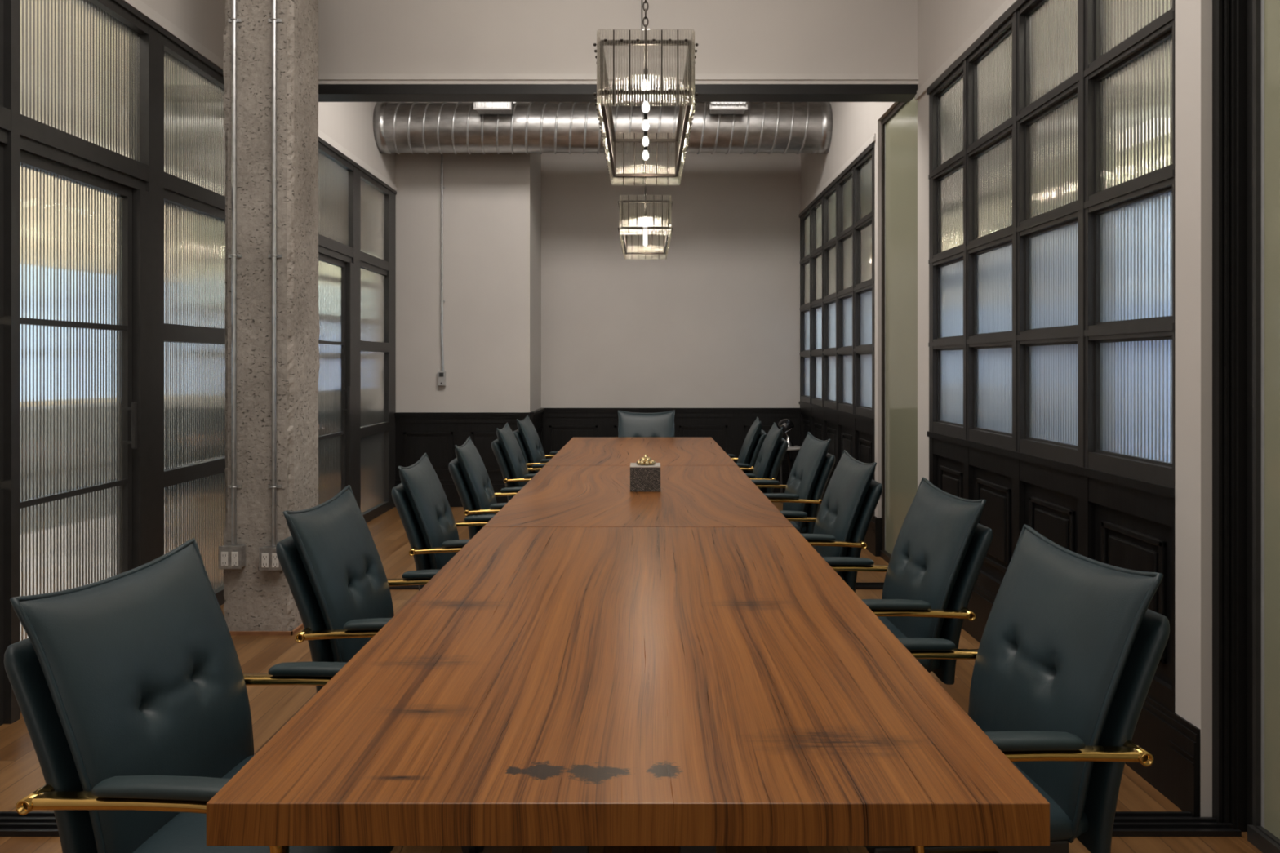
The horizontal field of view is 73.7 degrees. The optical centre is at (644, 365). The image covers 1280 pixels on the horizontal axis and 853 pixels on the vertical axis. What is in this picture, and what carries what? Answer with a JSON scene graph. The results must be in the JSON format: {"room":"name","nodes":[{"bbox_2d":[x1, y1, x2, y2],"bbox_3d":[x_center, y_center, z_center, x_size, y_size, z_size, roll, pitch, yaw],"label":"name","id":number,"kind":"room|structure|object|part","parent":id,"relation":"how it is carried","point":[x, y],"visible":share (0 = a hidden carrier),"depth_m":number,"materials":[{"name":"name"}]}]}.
{"room":"conference room","nodes":[
{"label":"conference room","id":0,"kind":"room"},
{"bbox_2d":[141,0,395,184],"bbox_3d":[-2.480,-0.727,3.050,0.100,4.200,10.500,0,0,0],"label":"wall","id":1,"kind":"structure","parent":0,"point":[349,124],"depth_m":6.54,"materials":[{"name":"white paint"}]},
{"bbox_2d":[0,0,225,725],"bbox_3d":[-2.472,-0.157,3.950,0.116,3.060,2.660,0,0,0],"label":"window","id":2,"kind":"structure","parent":1,"relation":"in","point":[98,88],"depth_m":4.12,"materials":[{"name":"black metal"}]},
{"bbox_2d":[20,150,137,640],"bbox_3d":[-2.451,0.248,3.705,0.108,2.230,0.780,0,0,0],"label":"door","id":3,"kind":"structure","parent":2,"relation":"attached to","point":[78,413],"depth_m":3.71,"materials":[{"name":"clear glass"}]},
{"bbox_3d":[-2.429,0.283,4.020,0.063,0.220,0.018,0,0,0],"label":"pull handle","id":4,"kind":"part","parent":3,"relation":"part of","materials":[{"name":"black metal"}]},
{"bbox_2d":[122,0,396,191],"bbox_3d":[-2.421,-1.722,5.450,0.018,0.060,5.700,0,0,0],"label":"trim","id":5,"kind":"structure","parent":1,"relation":"attached to","point":[138,5],"depth_m":4.62,"materials":[{"name":"white paint"}]},
{"bbox_2d":[318,137,396,523],"bbox_3d":[-2.472,-0.157,6.793,0.116,3.060,3.007,0,0,0],"label":"window","id":6,"kind":"structure","parent":1,"relation":"in","point":[357,211],"depth_m":7.52,"materials":[{"name":"black metal"}]},
{"bbox_2d":[318,253,350,504],"bbox_3d":[-2.451,0.248,6.560,0.108,2.230,0.910,0,0,0],"label":"door","id":7,"kind":"structure","parent":6,"relation":"attached to","point":[332,389],"depth_m":6.76,"materials":[{"name":"clear glass"}]},
{"bbox_3d":[-2.429,0.283,6.940,0.063,0.220,0.018,0,0,0],"label":"pull handle","id":8,"kind":"part","parent":7,"relation":"part of","materials":[{"name":"black metal"}]},
{"bbox_2d":[395,102,800,412],"bbox_3d":[-0.277,-0.727,8.810,4.507,4.200,1.020,0,0,0],"label":"wall","id":9,"kind":"structure","parent":0,"point":[544,307],"depth_m":9.20,"materials":[{"name":"white paint"}]},
{"bbox_2d":[438,371,445,386],"bbox_3d":[-1.970,0.128,8.278,0.070,0.140,0.042,0,0,0],"label":"wall switch","id":10,"kind":"object","parent":9,"relation":"attached to","point":[442,375],"visible":1,"depth_m":8.26,"materials":[{"name":"grey plastic"}]},
{"bbox_2d":[440,154,444,370],"bbox_3d":[-1.965,-0.997,8.289,0.040,2.100,0.022,0,0,0],"label":"conduit","id":11,"kind":"object","parent":9,"relation":"attached to","point":[442,300],"visible":1,"depth_m":8.28,"materials":[{"name":"silver metal"}]},
{"bbox_2d":[394,408,800,506],"bbox_3d":[-0.377,0.915,8.727,4.107,0.915,0.945,0,0,0],"label":"wainscoting","id":12,"kind":"structure","parent":9,"relation":"attached to","point":[435,434],"depth_m":9.15,"materials":[{"name":"black wood"}]},
{"bbox_2d":[318,0,917,73],"bbox_3d":[-0.377,-2.272,5.320,4.107,1.110,0.140,0,0,0],"label":"wall header","id":13,"kind":"structure","parent":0,"point":[355,36],"depth_m":5.25,"materials":[{"name":"white paint"}]},
{"bbox_2d":[318,84,917,102],"bbox_3d":[-0.378,-1.696,5.320,4.104,0.058,0.160,0,0,0],"label":"ceiling beam","id":14,"kind":"structure","parent":13,"relation":"attached to","point":[326,92],"depth_m":5.24,"materials":[{"name":"black paint"}]},
{"bbox_2d":[318,73,918,84],"bbox_3d":[-0.377,-1.760,5.239,4.107,0.065,0.022,0,0,0],"label":"trim","id":15,"kind":"structure","parent":13,"relation":"attached to","point":[323,78],"depth_m":5.24,"materials":[{"name":"white paint"}]},
{"bbox_2d":[0,493,1262,852],"bbox_3d":[-0.100,1.433,6.000,12.200,0.120,16.400,0,0,0],"label":"floor","id":16,"kind":"structure","parent":0,"point":[272,707],"depth_m":3.20,"materials":[{"name":"brown wood"}]},
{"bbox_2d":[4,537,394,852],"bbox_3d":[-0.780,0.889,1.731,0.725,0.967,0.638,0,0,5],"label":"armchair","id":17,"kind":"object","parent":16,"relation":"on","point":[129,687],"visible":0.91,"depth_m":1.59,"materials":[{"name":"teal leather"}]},
{"bbox_3d":[-1.002,0.677,1.743,0.193,0.532,0.510,0,0,5],"label":"backrest","id":18,"kind":"part","parent":17,"relation":"part of","materials":[{"name":"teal leather"}]},
{"bbox_3d":[-0.819,0.856,1.480,0.446,0.256,0.112,0,0,5],"label":"armrest","id":19,"kind":"part","parent":17,"relation":"part of","materials":[{"name":"gold metal"}]},
{"bbox_3d":[-0.727,0.914,1.719,0.487,0.092,0.490,0,0,5],"label":"seat","id":20,"kind":"part","parent":17,"relation":"part of","materials":[{"name":"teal leather"}]},
{"bbox_3d":[-0.776,0.856,1.970,0.446,0.256,0.112,0,0,5],"label":"armrest","id":21,"kind":"part","parent":17,"relation":"part of","materials":[{"name":"gold metal"}]},
{"bbox_2d":[222,0,319,631],"bbox_3d":[-1.976,-0.727,4.540,0.355,4.200,0.382,0,0,0],"label":"column","id":22,"kind":"structure","parent":16,"relation":"on","point":[255,600],"depth_m":4.35,"materials":[{"name":"concrete"}]},
{"bbox_2d":[218,544,245,568],"bbox_3d":[-2.088,0.968,4.318,0.116,0.116,0.062,0,0,0],"label":"outlet box","id":23,"kind":"object","parent":22,"relation":"attached to","point":[230,557],"visible":1,"depth_m":4.29,"materials":[{"name":"grey metal"}]},
{"bbox_2d":[221,551,227,566],"bbox_3d":[-2.114,0.974,4.290,0.034,0.072,0.004,0,0,0],"label":"receptacle","id":24,"kind":"object","parent":23,"relation":"attached to","point":[224,554],"depth_m":4.29,"materials":[{"name":"white plastic"}]},
{"bbox_2d":[231,551,238,566],"bbox_3d":[-2.062,0.974,4.290,0.034,0.072,0.004,0,0,0],"label":"receptacle","id":25,"kind":"object","parent":23,"relation":"attached to","point":[234,555],"depth_m":4.29,"materials":[{"name":"white plastic"}]},
{"bbox_2d":[227,0,242,545],"bbox_3d":[-2.088,-0.958,4.335,0.068,3.738,0.031,0,0,0],"label":"conduit","id":26,"kind":"object","parent":22,"relation":"attached to","point":[233,20],"visible":1,"depth_m":4.33,"materials":[{"name":"silver metal"}]},
{"bbox_2d":[229,622,303,635],"bbox_3d":[-1.970,1.364,4.534,0.365,0.018,0.392,0,0,0],"label":"trim","id":27,"kind":"structure","parent":22,"relation":"attached to","point":[299,628],"depth_m":4.34,"materials":[{"name":"brown wood"}]},
{"bbox_2d":[258,546,282,570],"bbox_3d":[-1.884,0.975,4.318,0.116,0.116,0.062,0,0,0],"label":"outlet box","id":28,"kind":"object","parent":22,"relation":"attached to","point":[268,558],"visible":0.82,"depth_m":4.29,"materials":[{"name":"grey metal"}]},
{"bbox_2d":[261,553,268,567],"bbox_3d":[-1.910,0.981,4.290,0.034,0.072,0.004,0,0,0],"label":"receptacle","id":29,"kind":"object","parent":28,"relation":"attached to","point":[264,557],"depth_m":4.29,"materials":[{"name":"white plastic"}]},
{"bbox_2d":[271,553,279,567],"bbox_3d":[-1.858,0.981,4.290,0.034,0.072,0.004,0,0,0],"label":"receptacle","id":30,"kind":"object","parent":28,"relation":"attached to","point":[275,562],"depth_m":4.29,"materials":[{"name":"white plastic"}]},
{"bbox_2d":[268,0,282,546],"bbox_3d":[-1.884,-0.955,4.335,0.068,3.745,0.031,0,0,0],"label":"conduit","id":31,"kind":"object","parent":22,"relation":"attached to","point":[273,20],"visible":1,"depth_m":4.33,"materials":[{"name":"silver metal"}]},
{"bbox_2d":[275,484,484,852],"bbox_3d":[-0.701,0.889,2.647,0.725,0.967,0.638,0,0,0],"label":"armchair","id":32,"kind":"object","parent":16,"relation":"on","point":[331,565],"visible":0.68,"depth_m":2.46,"materials":[{"name":"teal leather"}]},
{"bbox_3d":[-0.923,0.677,2.640,0.193,0.532,0.510,0,0,0],"label":"backrest","id":33,"kind":"part","parent":32,"relation":"part of","materials":[{"name":"teal leather"}]},
{"bbox_3d":[-0.718,0.856,2.394,0.446,0.256,0.112,0,0,0],"label":"armrest","id":34,"kind":"part","parent":32,"relation":"part of","materials":[{"name":"gold metal"}]},
{"bbox_3d":[-0.718,0.856,2.886,0.446,0.256,0.112,0,0,0],"label":"armrest","id":35,"kind":"part","parent":32,"relation":"part of","materials":[{"name":"gold metal"}]},
{"bbox_2d":[391,453,494,591],"bbox_3d":[-0.701,0.889,3.725,0.725,0.967,0.638,0,0,-3],"label":"armchair","id":36,"kind":"object","parent":16,"relation":"on","point":[421,503],"visible":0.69,"depth_m":3.50,"materials":[{"name":"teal leather"}]},
{"bbox_3d":[-0.923,0.677,3.706,0.193,0.532,0.510,0,0,-3],"label":"backrest","id":37,"kind":"part","parent":36,"relation":"part of","materials":[{"name":"teal leather"}]},
{"bbox_3d":[-0.705,0.856,3.471,0.446,0.256,0.112,0,0,-3],"label":"armrest","id":38,"kind":"part","parent":36,"relation":"part of","materials":[{"name":"gold metal"}]},
{"bbox_3d":[-0.730,0.856,3.962,0.446,0.256,0.112,0,0,-3],"label":"armrest","id":39,"kind":"part","parent":36,"relation":"part of","materials":[{"name":"gold metal"}]},
{"bbox_2d":[448,436,523,539],"bbox_3d":[-0.681,0.889,4.644,0.725,0.967,0.638,0,0,-4],"label":"armchair","id":40,"kind":"object","parent":16,"relation":"on","point":[468,471],"visible":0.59,"depth_m":4.40,"materials":[{"name":"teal leather"}]},
{"bbox_3d":[-0.903,0.677,4.621,0.193,0.532,0.510,0,0,-4],"label":"backrest","id":41,"kind":"part","parent":40,"relation":"part of","materials":[{"name":"teal leather"}]},
{"bbox_3d":[-0.680,0.856,4.390,0.446,0.256,0.112,0,0,-4],"label":"armrest","id":42,"kind":"part","parent":40,"relation":"part of","materials":[{"name":"gold metal"}]},
{"bbox_3d":[-0.715,0.856,4.881,0.446,0.256,0.112,0,0,-4],"label":"armrest","id":43,"kind":"part","parent":40,"relation":"part of","materials":[{"name":"gold metal"}]},
{"bbox_2d":[491,422,546,502],"bbox_3d":[-0.666,0.889,5.825,0.725,0.967,0.638,0,0,-2],"label":"armchair","id":44,"kind":"object","parent":16,"relation":"on","point":[506,449],"visible":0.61,"depth_m":5.59,"materials":[{"name":"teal leather"}]},
{"bbox_3d":[-0.888,0.677,5.811,0.193,0.532,0.510,0,0,-2],"label":"backrest","id":45,"kind":"part","parent":44,"relation":"part of","materials":[{"name":"teal leather"}]},
{"bbox_3d":[-0.674,0.856,5.572,0.446,0.256,0.112,0,0,-2],"label":"armrest","id":46,"kind":"part","parent":44,"relation":"part of","materials":[{"name":"gold metal"}]},
{"bbox_3d":[-0.691,0.856,6.064,0.446,0.256,0.112,0,0,-2],"label":"armrest","id":47,"kind":"part","parent":44,"relation":"part of","materials":[{"name":"gold metal"}]},
{"bbox_2d":[512,415,558,474],"bbox_3d":[-0.656,0.889,6.708,0.725,0.967,0.638,0,0,1],"label":"armchair","id":48,"kind":"object","parent":16,"relation":"on","point":[526,436],"visible":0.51,"depth_m":6.50,"materials":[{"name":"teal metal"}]},
{"bbox_3d":[-0.878,0.677,6.705,0.193,0.532,0.510,0,0,1],"label":"backrest","id":49,"kind":"part","parent":48,"relation":"part of","materials":[{"name":"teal leather"}]},
{"bbox_3d":[-0.677,0.856,6.455,0.446,0.256,0.112,0,0,1],"label":"armrest","id":50,"kind":"part","parent":48,"relation":"part of","materials":[{"name":"gold metal"}]},
{"bbox_3d":[-0.668,0.856,6.947,0.446,0.256,0.112,0,0,1],"label":"armrest","id":51,"kind":"part","parent":48,"relation":"part of","materials":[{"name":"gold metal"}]},
{"bbox_2d":[0,811,1241,836],"bbox_3d":[-0.346,1.365,2.540,4.167,0.016,0.110,0,0,0],"label":"floor track","id":52,"kind":"object","parent":16,"relation":"on","point":[34,824],"visible":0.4,"depth_m":2.52,"materials":[{"name":"metal"}]},
{"bbox_2d":[206,437,1049,852],"bbox_3d":[-0.024,0.998,4.306,1.200,0.750,6.187,0,0,0],"label":"conference table","id":53,"kind":"object","parent":16,"relation":"on","point":[602,663],"visible":0.97,"depth_m":1.54,"materials":[{"name":"brown wood"}]},
{"bbox_2d":[630,462,660,492],"bbox_3d":[0.002,0.560,4.280,0.150,0.125,0.160,0,0,0],"label":"box","id":54,"kind":"object","parent":53,"relation":"on","point":[643,478],"visible":0.98,"depth_m":4.20,"materials":[{"name":"grey stone"}]},
{"bbox_3d":[0.002,0.501,4.280,0.150,0.006,0.160,0,0,0],"label":"lid","id":55,"kind":"part","parent":54,"relation":"part of","materials":[{"name":"stone"}]},
{"bbox_2d":[636,454,655,465],"bbox_3d":[0.005,0.472,4.280,0.097,0.052,0.097,0,0,0],"label":"brass ornament","id":56,"kind":"object","parent":54,"relation":"on","point":[645,460],"visible":1,"depth_m":4.26,"materials":[{"name":"gold metal"}]},
{"bbox_2d":[389,582,884,589],"bbox_3d":[-0.377,1.365,5.280,4.107,0.016,0.110,0,0,0],"label":"floor track","id":57,"kind":"object","parent":16,"relation":"on","point":[860,585],"depth_m":5.26,"materials":[{"name":"metal"}]},
{"bbox_2d":[617,409,675,437],"bbox_3d":[0.019,0.889,7.446,0.638,0.967,0.725,0,0,0],"label":"armchair","id":58,"kind":"object","parent":16,"relation":"on","point":[630,424],"visible":0.34,"depth_m":7.67,"materials":[{"name":"teal leather"}]},
{"bbox_2d":[727,417,766,473],"bbox_3d":[0.560,0.889,6.489,0.725,0.967,0.638,0,0,5],"label":"armchair","id":59,"kind":"object","parent":16,"relation":"on","point":[756,436],"visible":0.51,"depth_m":6.25,"materials":[{"name":"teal leather"}]},
{"bbox_3d":[0.599,0.856,6.740,0.446,0.256,0.112,0,0,5],"label":"armrest","id":60,"kind":"part","parent":59,"relation":"part of","materials":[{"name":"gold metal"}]},
{"bbox_3d":[0.782,0.677,6.477,0.193,0.532,0.510,0,0,5],"label":"backrest","id":61,"kind":"part","parent":59,"relation":"part of","materials":[{"name":"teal leather"}]},
{"bbox_2d":[735,422,788,502],"bbox_3d":[0.605,0.889,5.840,0.725,0.967,0.638,0,0,3],"label":"armchair","id":62,"kind":"object","parent":16,"relation":"on","point":[773,450],"visible":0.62,"depth_m":5.61,"materials":[{"name":"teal leather"}]},
{"bbox_3d":[0.635,0.856,6.092,0.446,0.256,0.112,0,0,3],"label":"armrest","id":63,"kind":"part","parent":62,"relation":"part of","materials":[{"name":"gold metal"}]},
{"bbox_3d":[0.610,0.856,5.601,0.446,0.256,0.112,0,0,3],"label":"armrest","id":64,"kind":"part","parent":62,"relation":"part of","materials":[{"name":"gold metal"}]},
{"bbox_3d":[0.828,0.677,5.836,0.193,0.532,0.510,0,0,3],"label":"backrest","id":65,"kind":"part","parent":62,"relation":"part of","materials":[{"name":"teal leather"}]},
{"bbox_2d":[780,444,800,493],"bbox_3d":[1.370,1.101,8.700,0.480,0.547,0.480,0,0,0],"label":"side table","id":66,"kind":"object","parent":16,"relation":"on","point":[796,447],"visible":0.13,"depth_m":8.56,"materials":[{"name":"metal"}]},
{"bbox_3d":[1.367,1.111,8.555,0.020,0.528,0.110,0,0,1],"label":"leg","id":67,"kind":"part","parent":66,"relation":"part of","materials":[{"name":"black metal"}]},
{"bbox_2d":[777,418,794,447],"bbox_3d":[1.429,0.686,8.680,0.175,0.283,0.175,0,0,0],"label":"desk lamp","id":68,"kind":"object","parent":66,"relation":"on","point":[785,424],"visible":0.92,"depth_m":8.63,"materials":[{"name":"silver metal"}]},
{"bbox_3d":[1.423,0.590,8.676,0.176,0.088,0.176,-9,6,0],"label":"lamp shade","id":69,"kind":"part","parent":68,"relation":"part of","materials":[{"name":"black metal"}]},
{"bbox_3d":[1.497,1.111,8.770,0.109,0.528,0.019,0,0,-29],"label":"leg","id":70,"kind":"part","parent":66,"relation":"part of","materials":[{"name":"black metal"}]},
{"bbox_2d":[750,431,835,533],"bbox_3d":[0.706,0.889,4.944,0.725,0.967,0.638,0,0,-2],"label":"armchair","id":71,"kind":"object","parent":16,"relation":"on","point":[812,467],"visible":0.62,"depth_m":4.75,"materials":[{"name":"teal leather"}]},
{"bbox_3d":[0.714,0.856,5.198,0.446,0.256,0.112,0,0,-2],"label":"armrest","id":72,"kind":"part","parent":71,"relation":"part of","materials":[{"name":"gold metal"}]},
{"bbox_3d":[0.731,0.856,4.706,0.446,0.256,0.112,0,0,-2],"label":"armrest","id":73,"kind":"part","parent":71,"relation":"part of","materials":[{"name":"gold metal"}]},
{"bbox_3d":[0.651,0.914,4.950,0.487,0.092,0.490,0,0,-2],"label":"seat","id":74,"kind":"part","parent":71,"relation":"part of","materials":[{"name":"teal leather"}]},
{"bbox_3d":[0.928,0.677,4.959,0.193,0.532,0.510,0,0,-2],"label":"backrest","id":75,"kind":"part","parent":71,"relation":"part of","materials":[{"name":"teal leather"}]},
{"bbox_2d":[779,449,882,592],"bbox_3d":[0.658,0.889,3.824,0.725,0.967,0.638,0,0,-1],"label":"armchair","id":76,"kind":"object","parent":16,"relation":"on","point":[851,496],"visible":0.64,"depth_m":3.64,"materials":[{"name":"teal leather"}]},
{"bbox_3d":[0.670,0.856,4.077,0.446,0.256,0.112,0,0,-1],"label":"armrest","id":77,"kind":"part","parent":76,"relation":"part of","materials":[{"name":"gold metal"}]},
{"bbox_3d":[0.679,0.856,3.585,0.446,0.256,0.112,0,0,-1],"label":"armrest","id":78,"kind":"part","parent":76,"relation":"part of","materials":[{"name":"gold metal"}]},
{"bbox_3d":[0.880,0.677,3.835,0.193,0.532,0.510,0,0,-1],"label":"backrest","id":79,"kind":"part","parent":76,"relation":"part of","materials":[{"name":"teal leather"}]},
{"bbox_2d":[822,477,992,684],"bbox_3d":[0.716,0.889,2.825,0.725,0.967,0.638,0,0,-2],"label":"armchair","id":80,"kind":"object","parent":16,"relation":"on","point":[941,547],"visible":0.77,"depth_m":2.66,"materials":[{"name":"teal leather"}]},
{"bbox_3d":[0.724,0.856,3.078,0.446,0.256,0.112,0,0,-2],"label":"armrest","id":81,"kind":"part","parent":80,"relation":"part of","materials":[{"name":"gold metal"}]},
{"bbox_3d":[0.661,0.914,2.830,0.487,0.092,0.490,0,0,-2],"label":"seat","id":82,"kind":"part","parent":80,"relation":"part of","materials":[{"name":"teal leather"}]},
{"bbox_3d":[0.741,0.856,2.586,0.446,0.256,0.112,0,0,-2],"label":"armrest","id":83,"kind":"part","parent":80,"relation":"part of","materials":[{"name":"gold metal"}]},
{"bbox_3d":[0.938,0.677,2.839,0.193,0.532,0.510,0,0,-2],"label":"backrest","id":84,"kind":"part","parent":80,"relation":"part of","materials":[{"name":"teal leather"}]},
{"bbox_2d":[863,524,1169,852],"bbox_3d":[0.686,0.889,1.896,0.725,0.967,0.638,0,0,-4],"label":"armchair","id":85,"kind":"object","parent":16,"relation":"on","point":[1068,656],"visible":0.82,"depth_m":1.74,"materials":[{"name":"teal leather"}]},
{"bbox_3d":[0.685,0.856,2.150,0.446,0.256,0.112,0,0,-4],"label":"armrest","id":86,"kind":"part","parent":85,"relation":"part of","materials":[{"name":"gold metal"}]},
{"bbox_3d":[0.631,0.914,1.899,0.487,0.092,0.490,0,0,-4],"label":"seat","id":87,"kind":"part","parent":85,"relation":"part of","materials":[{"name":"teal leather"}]},
{"bbox_3d":[0.720,0.856,1.659,0.446,0.256,0.112,0,0,-4],"label":"armrest","id":88,"kind":"part","parent":85,"relation":"part of","materials":[{"name":"gold metal"}]},
{"bbox_3d":[0.908,0.677,1.919,0.193,0.532,0.510,0,0,-4],"label":"backrest","id":89,"kind":"part","parent":85,"relation":"part of","materials":[{"name":"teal leather"}]},
{"bbox_2d":[540,102,800,102],"bbox_3d":[-0.176,-2.877,3.600,4.707,0.100,11.600,0,0,0],"label":"ceiling","id":90,"kind":"structure","parent":0,"point":[540,102],"depth_m":9.18,"materials":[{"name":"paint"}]},
{"bbox_2d":[373,102,832,154],"bbox_3d":[-0.377,-2.388,7.850,4.105,0.879,0.468,0,0,0],"label":"spiral duct","id":91,"kind":"object","parent":90,"relation":"hanging from","point":[399,127],"visible":0.87,"depth_m":7.66,"materials":[{"name":"silver metal"}]},
{"bbox_2d":[473,102,512,114],"bbox_3d":[-1.330,-2.317,7.527,0.330,0.170,0.175,0,0,0],"label":"air register","id":92,"kind":"object","parent":91,"relation":"attached to","point":[482,108],"visible":0.4,"depth_m":7.46,"materials":[{"name":"white metal"}]},
{"bbox_2d":[709,102,747,114],"bbox_3d":[0.730,-2.317,7.527,0.330,0.170,0.175,0,0,0],"label":"air register","id":93,"kind":"object","parent":91,"relation":"attached to","point":[715,108],"visible":0.39,"depth_m":7.46,"materials":[{"name":"white metal"}]},
{"bbox_2d":[617,102,673,259],"bbox_3d":[0.003,-1.859,6.510,0.381,1.936,1.396,0,0,0],"label":"lantern chandelier","id":94,"kind":"object","parent":90,"relation":"hanging from","point":[668,230],"visible":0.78,"depth_m":6.24,"materials":[{"name":"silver metal"}]},
{"bbox_3d":[-0.014,-2.097,6.510,0.008,1.420,0.005,0,0,0],"label":"cord","id":95,"kind":"part","parent":94,"relation":"part of","materials":[{"name":"black rubber"}]},
{"bbox_3d":[0.003,-1.274,6.510,0.011,0.305,0.011,0,0,-22],"label":"stem","id":96,"kind":"part","parent":94,"relation":"part of","materials":[{"name":"brown metal"}]},
{"bbox_3d":[0.003,-1.032,6.510,0.381,0.194,1.396,0,0,0],"label":"frame","id":97,"kind":"part","parent":94,"relation":"part of","materials":[{"name":"brown metal"}]},
{"bbox_2d":[593,0,698,185],"bbox_3d":[0.003,-1.879,3.740,0.381,1.896,1.396,0,0,0],"label":"lantern chandelier","id":98,"kind":"object","parent":90,"relation":"hanging from","point":[686,93],"visible":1,"depth_m":3.33,"materials":[{"name":"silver metal"}]},
{"bbox_3d":[-0.014,-2.117,3.740,0.008,1.380,0.005,0,0,0],"label":"cord","id":99,"kind":"part","parent":98,"relation":"part of","materials":[{"name":"black rubber"}]},
{"bbox_3d":[0.003,-1.052,4.270,0.029,0.044,0.029,0,0,0],"label":"bulb","id":100,"kind":"part","parent":98,"relation":"part of","materials":[{"name":"white glass"}]},
{"bbox_2d":[644,112,647,119],"bbox_3d":[0.003,-1.115,3.740,0.016,0.084,0.016,0,0,0],"label":"socket","id":101,"kind":"object","parent":98,"relation":"attached to","point":[645,113],"depth_m":3.73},
{"bbox_2d":[643,65,648,79],"bbox_3d":[0.003,-1.115,3.210,0.016,0.084,0.016,0,0,0],"label":"socket","id":102,"kind":"object","parent":98,"relation":"attached to","point":[646,65],"depth_m":3.21,"materials":[{"name":"silver metal"}]},
{"bbox_3d":[0.003,-2.111,3.740,0.020,1.325,0.020,0,0,45],"label":"chain","id":103,"kind":"part","parent":98,"relation":"part of","materials":[{"name":"brown metal"}]},
{"bbox_3d":[0.003,-1.052,4.005,0.029,0.044,0.029,0,0,0],"label":"bulb","id":104,"kind":"part","parent":98,"relation":"part of","materials":[{"name":"white glass"}]},
{"bbox_3d":[0.003,-1.052,3.740,0.029,0.044,0.029,0,0,0],"label":"bulb","id":105,"kind":"part","parent":98,"relation":"part of","materials":[{"name":"white glass"}]},
{"bbox_3d":[0.003,-1.052,3.475,0.029,0.044,0.029,0,0,0],"label":"bulb","id":106,"kind":"part","parent":98,"relation":"part of","materials":[{"name":"white glass"}]},
{"bbox_3d":[0.003,-1.052,3.210,0.029,0.044,0.029,0,0,0],"label":"bulb","id":107,"kind":"part","parent":98,"relation":"part of","materials":[{"name":"white glass"}]},
{"bbox_2d":[800,0,1212,817],"bbox_3d":[1.825,-0.727,3.500,0.303,4.200,11.400,0,0,0],"label":"wall","id":108,"kind":"structure","parent":0,"point":[944,26],"depth_m":2.65,"materials":[{"name":"white paint"}]},
{"bbox_2d":[799,142,874,553],"bbox_3d":[1.716,-0.127,7.715,0.122,3.000,2.970,0,0,0],"label":"window","id":109,"kind":"structure","parent":108,"relation":"in","point":[837,402],"depth_m":7.38,"materials":[{"name":"black metal"}]},
{"bbox_3d":[1.718,-0.607,7.715,0.118,2.040,2.970,0,0,0],"label":"frame","id":110,"kind":"part","parent":109,"relation":"part of","materials":[{"name":"black metal"}]},
{"bbox_2d":[799,133,875,213],"bbox_3d":[1.669,-1.659,7.700,0.016,0.055,3.000,0,0,0],"label":"trim","id":111,"kind":"structure","parent":108,"relation":"attached to","point":[873,139],"depth_m":7.19,"materials":[{"name":"white paint"}]},
{"bbox_2d":[871,515,882,556],"bbox_3d":[1.689,1.236,6.179,0.076,0.275,0.102,0,0,0],"label":"baseboard","id":112,"kind":"structure","parent":108,"relation":"attached to","point":[877,523],"depth_m":6.13,"materials":[{"name":"black wood"}]},
{"bbox_2d":[880,97,917,563],"bbox_3d":[1.710,-0.195,5.708,0.045,3.135,0.876,0,0,0],"label":"window","id":113,"kind":"structure","parent":108,"relation":"in","point":[900,126],"depth_m":5.75,"materials":[{"name":"glass"}]},
{"bbox_2d":[915,0,1017,100],"bbox_3d":[1.669,-1.659,3.955,0.016,0.055,2.590,0,0,0],"label":"trim","id":114,"kind":"structure","parent":108,"relation":"attached to","point":[1006,4],"depth_m":4.41,"materials":[{"name":"white paint"}]},
{"bbox_2d":[927,0,1174,799],"bbox_3d":[1.716,-0.127,3.857,0.122,3.000,2.325,0,0,0],"label":"window","id":115,"kind":"structure","parent":108,"relation":"in","point":[1051,175],"depth_m":3.48,"materials":[{"name":"black metal"}]},
{"bbox_3d":[1.718,-0.607,3.857,0.118,2.040,2.325,0,0,0],"label":"frame","id":116,"kind":"part","parent":115,"relation":"part of","materials":[{"name":"black metal"}]},
{"bbox_2d":[1167,712,1199,817],"bbox_3d":[1.664,1.236,2.634,0.026,0.275,0.123,0,0,0],"label":"baseboard","id":117,"kind":"structure","parent":108,"relation":"attached to","point":[1184,740],"depth_m":2.62,"materials":[{"name":"black wood"}]},
{"bbox_2d":[1212,0,1252,832],"bbox_3d":[1.746,-0.727,2.521,0.076,4.200,0.097,0,0,0],"label":"door frame","id":118,"kind":"structure","parent":108,"relation":"attached to","point":[1232,20],"depth_m":2.53,"materials":[{"name":"black paint"}]},
{"bbox_2d":[1247,0,1279,852],"bbox_3d":[1.762,-0.427,0.432,0.045,3.600,4.065,0,0,0],"label":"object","id":119,"kind":"structure","parent":108,"relation":"in","point":[1264,833],"depth_m":2.43,"materials":[{"name":"black metal"}]}
]}

